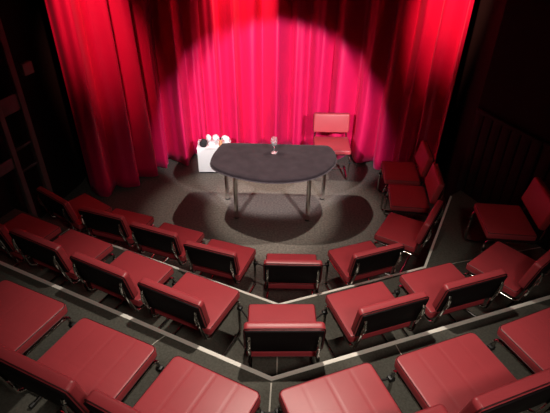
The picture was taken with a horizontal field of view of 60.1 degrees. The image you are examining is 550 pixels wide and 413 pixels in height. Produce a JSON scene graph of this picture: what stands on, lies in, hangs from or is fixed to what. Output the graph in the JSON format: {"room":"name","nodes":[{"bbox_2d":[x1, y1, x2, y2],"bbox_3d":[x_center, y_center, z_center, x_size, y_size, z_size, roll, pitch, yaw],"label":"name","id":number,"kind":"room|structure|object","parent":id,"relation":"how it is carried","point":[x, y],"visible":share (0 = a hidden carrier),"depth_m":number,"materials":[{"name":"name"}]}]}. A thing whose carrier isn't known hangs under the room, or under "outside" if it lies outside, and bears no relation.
{"room":"small theater","nodes":[
{"label":"small theater","id":0,"kind":"room"},
{"bbox_2d":[0,0,86,217],"bbox_3d":[-3.342,-0.538,2.808,0.574,4.400,8.482,7,35,9],"label":"wall","id":1,"kind":"structure","parent":0,"point":[26,23],"depth_m":5.19,"materials":[{"name":"black paint"}]},
{"bbox_2d":[18,60,33,75],"bbox_3d":[-2.499,-1.391,4.777,0.050,0.120,0.130,11,36,15],"label":"wall box","id":2,"kind":"object","parent":1,"relation":"attached to","point":[26,68],"visible":1,"depth_m":4.75,"materials":[{"name":"grey plastic"}]},
{"bbox_2d":[42,153,446,302],"bbox_3d":[-0.167,1.331,3.962,9.000,0.120,9.200,1,35,0],"label":"floor","id":3,"kind":"structure","parent":0,"point":[271,218],"depth_m":5.68,"materials":[{"name":"carpet"}]},
{"bbox_2d":[0,19,53,216],"bbox_3d":[-2.679,-0.703,4.728,0.050,2.299,0.670,11,36,15],"label":"metal frame","id":4,"kind":"object","parent":3,"relation":"on","point":[15,102],"visible":0.8,"depth_m":4.83,"materials":[{"name":"black metal"}]},
{"bbox_2d":[35,186,116,243],"bbox_3d":[-2.016,0.104,4.927,0.520,0.758,0.528,23,40,29],"label":"padded chair","id":5,"kind":"object","parent":3,"relation":"on","point":[65,210],"visible":0.75,"depth_m":4.72,"materials":[{"name":"red leather"},{"name":"black steel"},{"name":"chrome"}]},
{"bbox_2d":[78,206,155,257],"bbox_3d":[-1.464,0.262,4.709,0.617,0.758,0.520,12,36,16],"label":"padded chair","id":6,"kind":"object","parent":3,"relation":"on","point":[114,225],"visible":0.88,"depth_m":4.45,"materials":[{"name":"red leather"},{"name":"black steel"},{"name":"chrome"}]},
{"bbox_2d":[129,222,204,275],"bbox_3d":[-0.943,0.403,4.515,0.584,0.758,0.520,13,37,17],"label":"padded chair","id":7,"kind":"object","parent":3,"relation":"on","point":[167,240],"visible":0.88,"depth_m":4.27,"materials":[{"name":"red leather"},{"name":"black steel"},{"name":"chrome"}]},
{"bbox_2d":[197,139,230,172],"bbox_3d":[-0.813,-0.678,6.420,0.435,0.374,0.280,0,35,-1],"label":"box","id":8,"kind":"object","parent":3,"relation":"on","point":[204,154],"visible":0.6,"depth_m":6.29,"materials":[{"name":"white laminate"}]},
{"bbox_2d":[199,139,207,146],"bbox_3d":[-0.934,-0.828,6.194,0.109,0.124,0.060,2,35,-1],"label":"pouch","id":9,"kind":"object","parent":8,"relation":"on","point":[203,143],"visible":1,"depth_m":6.17,"materials":[{"name":"fabric"}]},
{"bbox_2d":[206,134,210,140],"bbox_3d":[-0.888,-0.919,6.343,0.076,0.106,0.063,1,35,0],"label":"crumpled cloth","id":10,"kind":"object","parent":8,"relation":"on","point":[208,137],"visible":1,"depth_m":6.32,"materials":[{"name":"white fabric"}]},
{"bbox_2d":[208,141,215,145],"bbox_3d":[-0.833,-0.829,6.258,0.105,0.055,0.090,1,35,0],"label":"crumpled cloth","id":11,"kind":"object","parent":8,"relation":"on","point":[211,143],"visible":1,"depth_m":6.23,"materials":[{"name":"white fabric"}]},
{"bbox_2d":[213,134,219,140],"bbox_3d":[-0.788,-0.915,6.347,0.094,0.097,0.080,1,35,0],"label":"crumpled cloth","id":12,"kind":"object","parent":8,"relation":"on","point":[215,137],"visible":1,"depth_m":6.32,"materials":[{"name":"white fabric"}]},
{"bbox_2d":[221,135,229,141],"bbox_3d":[-0.662,-0.909,6.339,0.105,0.099,0.084,26,42,32],"label":"crumpled cloth","id":13,"kind":"object","parent":8,"relation":"on","point":[225,138],"visible":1,"depth_m":6.31,"materials":[{"name":"white fabric"}]},
{"bbox_2d":[183,239,262,292],"bbox_3d":[-0.423,0.550,4.312,0.591,0.758,0.520,12,36,15],"label":"padded chair","id":14,"kind":"object","parent":3,"relation":"on","point":[223,259],"visible":0.96,"depth_m":4.08,"materials":[{"name":"red leather"}]},
{"bbox_2d":[210,143,336,220],"bbox_3d":[-0.014,-0.234,5.515,1.441,0.689,0.858,1,35,0],"label":"table","id":15,"kind":"object","parent":3,"relation":"on","point":[251,162],"visible":1,"depth_m":5.32,"materials":[{"name":"grey wood"}]},
{"bbox_2d":[271,137,276,153],"bbox_3d":[-0.009,-0.696,5.403,0.073,0.192,0.073,1,35,0],"label":"wine glass","id":16,"kind":"object","parent":15,"relation":"on","point":[273,139],"visible":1,"depth_m":5.36,"materials":[{"name":"clear glass"}]},
{"bbox_2d":[0,190,549,375],"bbox_3d":[-0.172,1.670,2.998,7.460,0.419,6.030,1,35,0],"label":"platform","id":17,"kind":"object","parent":3,"relation":"on","point":[450,246],"visible":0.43,"depth_m":3.92,"materials":[{"name":"carpet"}]},
{"bbox_2d":[0,213,61,282],"bbox_3d":[-2.071,0.302,3.903,0.570,0.758,0.532,16,38,21],"label":"padded chair","id":18,"kind":"object","parent":17,"relation":"on","point":[41,228],"visible":0.68,"depth_m":3.94,"materials":[{"name":"red leather"},{"name":"black steel"},{"name":"chrome"}]},
{"bbox_2d":[9,228,115,303],"bbox_3d":[-1.555,0.442,3.710,0.613,0.758,0.520,16,38,21],"label":"padded chair","id":19,"kind":"object","parent":17,"relation":"on","point":[54,255],"visible":0.86,"depth_m":3.53,"materials":[{"name":"red leather"},{"name":"black steel"},{"name":"chrome"}]},
{"bbox_2d":[69,250,175,328],"bbox_3d":[-1.033,0.595,3.499,0.590,0.758,0.520,16,38,21],"label":"padded chair","id":20,"kind":"object","parent":17,"relation":"on","point":[120,278],"visible":0.91,"depth_m":3.32,"materials":[{"name":"red leather"},{"name":"black steel"},{"name":"chrome"}]},
{"bbox_2d":[137,272,247,355],"bbox_3d":[-0.513,0.740,3.299,0.595,0.758,0.520,16,37,21],"label":"padded chair","id":21,"kind":"object","parent":17,"relation":"on","point":[201,304],"visible":0.97,"depth_m":3.16,"materials":[{"name":"red leather"}]},
{"bbox_2d":[68,196,451,303],"bbox_3d":[0.062,0.424,4.432,4.053,0.004,1.326,-5,35,-8],"label":"trim","id":22,"kind":"structure","parent":17,"relation":"attached to","point":[449,200],"depth_m":4.16,"materials":[{"name":"grey metal"}]},
{"bbox_2d":[0,265,549,412],"bbox_3d":[-0.172,1.699,2.217,7.440,0.421,4.692,1,35,0],"label":"platform","id":23,"kind":"object","parent":17,"relation":"on","point":[382,360],"visible":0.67,"depth_m":2.97,"materials":[{"name":"carpet"}]},
{"bbox_2d":[0,280,75,408],"bbox_3d":[-1.454,0.695,2.582,0.662,0.785,0.562,15,37,20],"label":"padded chair","id":24,"kind":"object","parent":23,"relation":"on","point":[28,316],"visible":0.86,"depth_m":2.63,"materials":[{"name":"red leather"},{"name":"black steel"},{"name":"chrome"}]},
{"bbox_2d":[0,318,163,412],"bbox_3d":[-0.901,0.863,2.349,0.626,0.785,0.562,15,37,20],"label":"padded chair","id":25,"kind":"object","parent":23,"relation":"on","point":[91,355],"visible":0.87,"depth_m":2.33,"materials":[{"name":"red leather"},{"name":"black steel"},{"name":"chrome"}]},
{"bbox_2d":[83,356,274,412],"bbox_3d":[-0.369,0.996,2.168,0.583,0.785,0.606,16,38,21],"label":"padded chair","id":26,"kind":"object","parent":23,"relation":"on","point":[184,385],"visible":1,"depth_m":2.22,"materials":[{"name":"red leather"},{"name":"black steel"},{"name":"chrome"}]},
{"bbox_2d":[269,383,271,411],"bbox_3d":[-0.064,1.498,2.137,0.009,0.004,1.612,2,35,2],"label":"trim","id":27,"kind":"structure","parent":23,"relation":"attached to","point":[270,383],"depth_m":2.72,"materials":[{"name":"grey metal"}]},
{"bbox_2d":[0,261,549,380],"bbox_3d":[-0.234,0.672,3.328,5.791,0.004,1.217,3,35,4],"label":"trim","id":28,"kind":"structure","parent":23,"relation":"attached to","point":[271,378],"depth_m":3.10,"materials":[{"name":"grey metal"}]},
{"bbox_2d":[275,362,447,412],"bbox_3d":[0.396,1.006,2.168,0.647,0.785,0.562,-11,36,-17],"label":"padded chair","id":29,"kind":"object","parent":23,"relation":"on","point":[359,388],"visible":1,"depth_m":2.23,"materials":[{"name":"red leather"}]},
{"bbox_2d":[386,332,549,412],"bbox_3d":[1.000,0.897,2.336,0.664,0.785,0.562,-11,37,-17],"label":"padded chair","id":30,"kind":"object","parent":23,"relation":"on","point":[461,374],"visible":0.99,"depth_m":2.30,"materials":[{"name":"red leather"},{"name":"black steel"},{"name":"chrome"}]},
{"bbox_2d":[487,307,549,412],"bbox_3d":[1.549,0.791,2.500,0.523,0.785,0.562,-13,37,-19],"label":"padded chair","id":31,"kind":"object","parent":23,"relation":"on","point":[526,339],"visible":0.91,"depth_m":2.54,"materials":[{"name":"red leather"},{"name":"black steel"},{"name":"chrome"}]},
{"bbox_2d":[276,357,277,374],"bbox_3d":[0.017,1.080,3.482,0.010,0.004,0.900,1,35,1],"label":"trim","id":32,"kind":"structure","parent":17,"relation":"attached to","point":[277,357],"depth_m":3.39,"materials":[{"name":"grey metal"}]},
{"bbox_2d":[243,304,325,367],"bbox_3d":[0.089,0.851,3.150,0.564,0.758,0.594,0,35,-1],"label":"padded chair","id":33,"kind":"object","parent":17,"relation":"on","point":[270,330],"visible":0.97,"depth_m":2.84,"materials":[{"name":"red leather"}]},
{"bbox_2d":[322,281,428,358],"bbox_3d":[0.723,0.763,3.289,0.630,0.758,0.521,-11,36,-16],"label":"padded chair","id":34,"kind":"object","parent":17,"relation":"on","point":[369,310],"visible":0.92,"depth_m":3.09,"materials":[{"name":"red leather"}]},
{"bbox_2d":[394,263,507,336],"bbox_3d":[1.273,0.652,3.460,0.583,0.758,0.520,-11,36,-16],"label":"padded chair","id":35,"kind":"object","parent":17,"relation":"on","point":[448,291],"visible":0.91,"depth_m":3.25,"materials":[{"name":"red leather"},{"name":"black steel"},{"name":"chrome"}]},
{"bbox_2d":[463,241,549,316],"bbox_3d":[1.789,0.500,3.689,0.510,0.758,0.616,-24,42,-32],"label":"padded chair","id":36,"kind":"object","parent":17,"relation":"on","point":[523,272],"visible":0.88,"depth_m":3.60,"materials":[{"name":"red leather"},{"name":"black steel"},{"name":"chrome"}]},
{"bbox_2d":[464,177,549,252],"bbox_3d":[2.053,0.166,4.178,0.520,0.758,0.482,4,35,4],"label":"padded chair","id":37,"kind":"object","parent":17,"relation":"on","point":[503,223],"visible":0.95,"depth_m":4.05,"materials":[{"name":"red leather"},{"name":"black steel"},{"name":"chrome"}]},
{"bbox_2d":[263,253,325,298],"bbox_3d":[0.199,0.620,4.223,0.589,0.758,0.568,1,35,0],"label":"padded chair","id":38,"kind":"object","parent":3,"relation":"on","point":[280,271],"visible":0.98,"depth_m":3.90,"materials":[{"name":"red leather"}]},
{"bbox_2d":[313,112,350,179],"bbox_3d":[0.743,-0.793,6.277,0.482,0.758,0.520,1,35,0],"label":"padded chair","id":39,"kind":"object","parent":3,"relation":"on","point":[322,122],"visible":0.82,"depth_m":6.24,"materials":[{"name":"red leather"}]},
{"bbox_2d":[325,241,404,290],"bbox_3d":[0.815,0.533,4.360,0.559,0.758,0.576,-11,36,-17],"label":"padded chair","id":40,"kind":"object","parent":3,"relation":"on","point":[355,262],"visible":0.94,"depth_m":4.11,"materials":[{"name":"red leather"}]},
{"bbox_2d":[377,140,434,211],"bbox_3d":[1.538,-0.362,5.668,0.520,0.758,0.482,3,35,4],"label":"padded chair","id":41,"kind":"object","parent":3,"relation":"on","point":[403,173],"visible":0.88,"depth_m":5.54,"materials":[{"name":"red leather"},{"name":"black steel"},{"name":"chrome"}]},
{"bbox_2d":[373,200,444,275],"bbox_3d":[1.317,0.268,4.753,0.538,0.758,0.582,19,39,25],"label":"padded chair","id":42,"kind":"object","parent":3,"relation":"on","point":[396,228],"visible":0.92,"depth_m":4.61,"materials":[{"name":"red leather"},{"name":"black steel"},{"name":"chrome"}]},
{"bbox_2d":[383,163,445,218],"bbox_3d":[1.504,-0.076,5.254,0.538,0.758,0.550,5,35,6],"label":"padded chair","id":43,"kind":"object","parent":3,"relation":"on","point":[404,199],"visible":0.86,"depth_m":5.08,"materials":[{"name":"red leather"},{"name":"black steel"},{"name":"chrome"}]},
{"bbox_2d":[44,0,474,196],"bbox_3d":[-0.139,-2.066,5.465,4.389,3.732,1.312,-2,35,-3],"label":"stage curtain","id":44,"kind":"object","parent":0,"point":[145,80],"visible":0.94,"depth_m":5.87,"materials":[{"name":"red fabric"}]},
{"bbox_2d":[435,0,549,249],"bbox_3d":[2.987,-0.453,2.803,0.784,4.400,8.482,-7,35,-11],"label":"wall","id":45,"kind":"structure","parent":0,"point":[503,72],"depth_m":4.54,"materials":[{"name":"black paint"}]},
{"bbox_2d":[425,247,540,268],"bbox_3d":[1.945,0.472,4.398,1.245,0.004,0.008,-8,36,-13],"label":"trim","id":46,"kind":"structure","parent":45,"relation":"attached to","point":[537,247],"depth_m":4.36,"materials":[{"name":"grey metal"}]},
{"bbox_2d":[457,108,549,250],"bbox_3d":[2.444,-0.136,4.447,0.037,0.955,1.846,-14,37,-20],"label":"radiator","id":47,"kind":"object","parent":45,"relation":"attached to","point":[472,162],"depth_m":4.72,"materials":[{"name":"black metal"}]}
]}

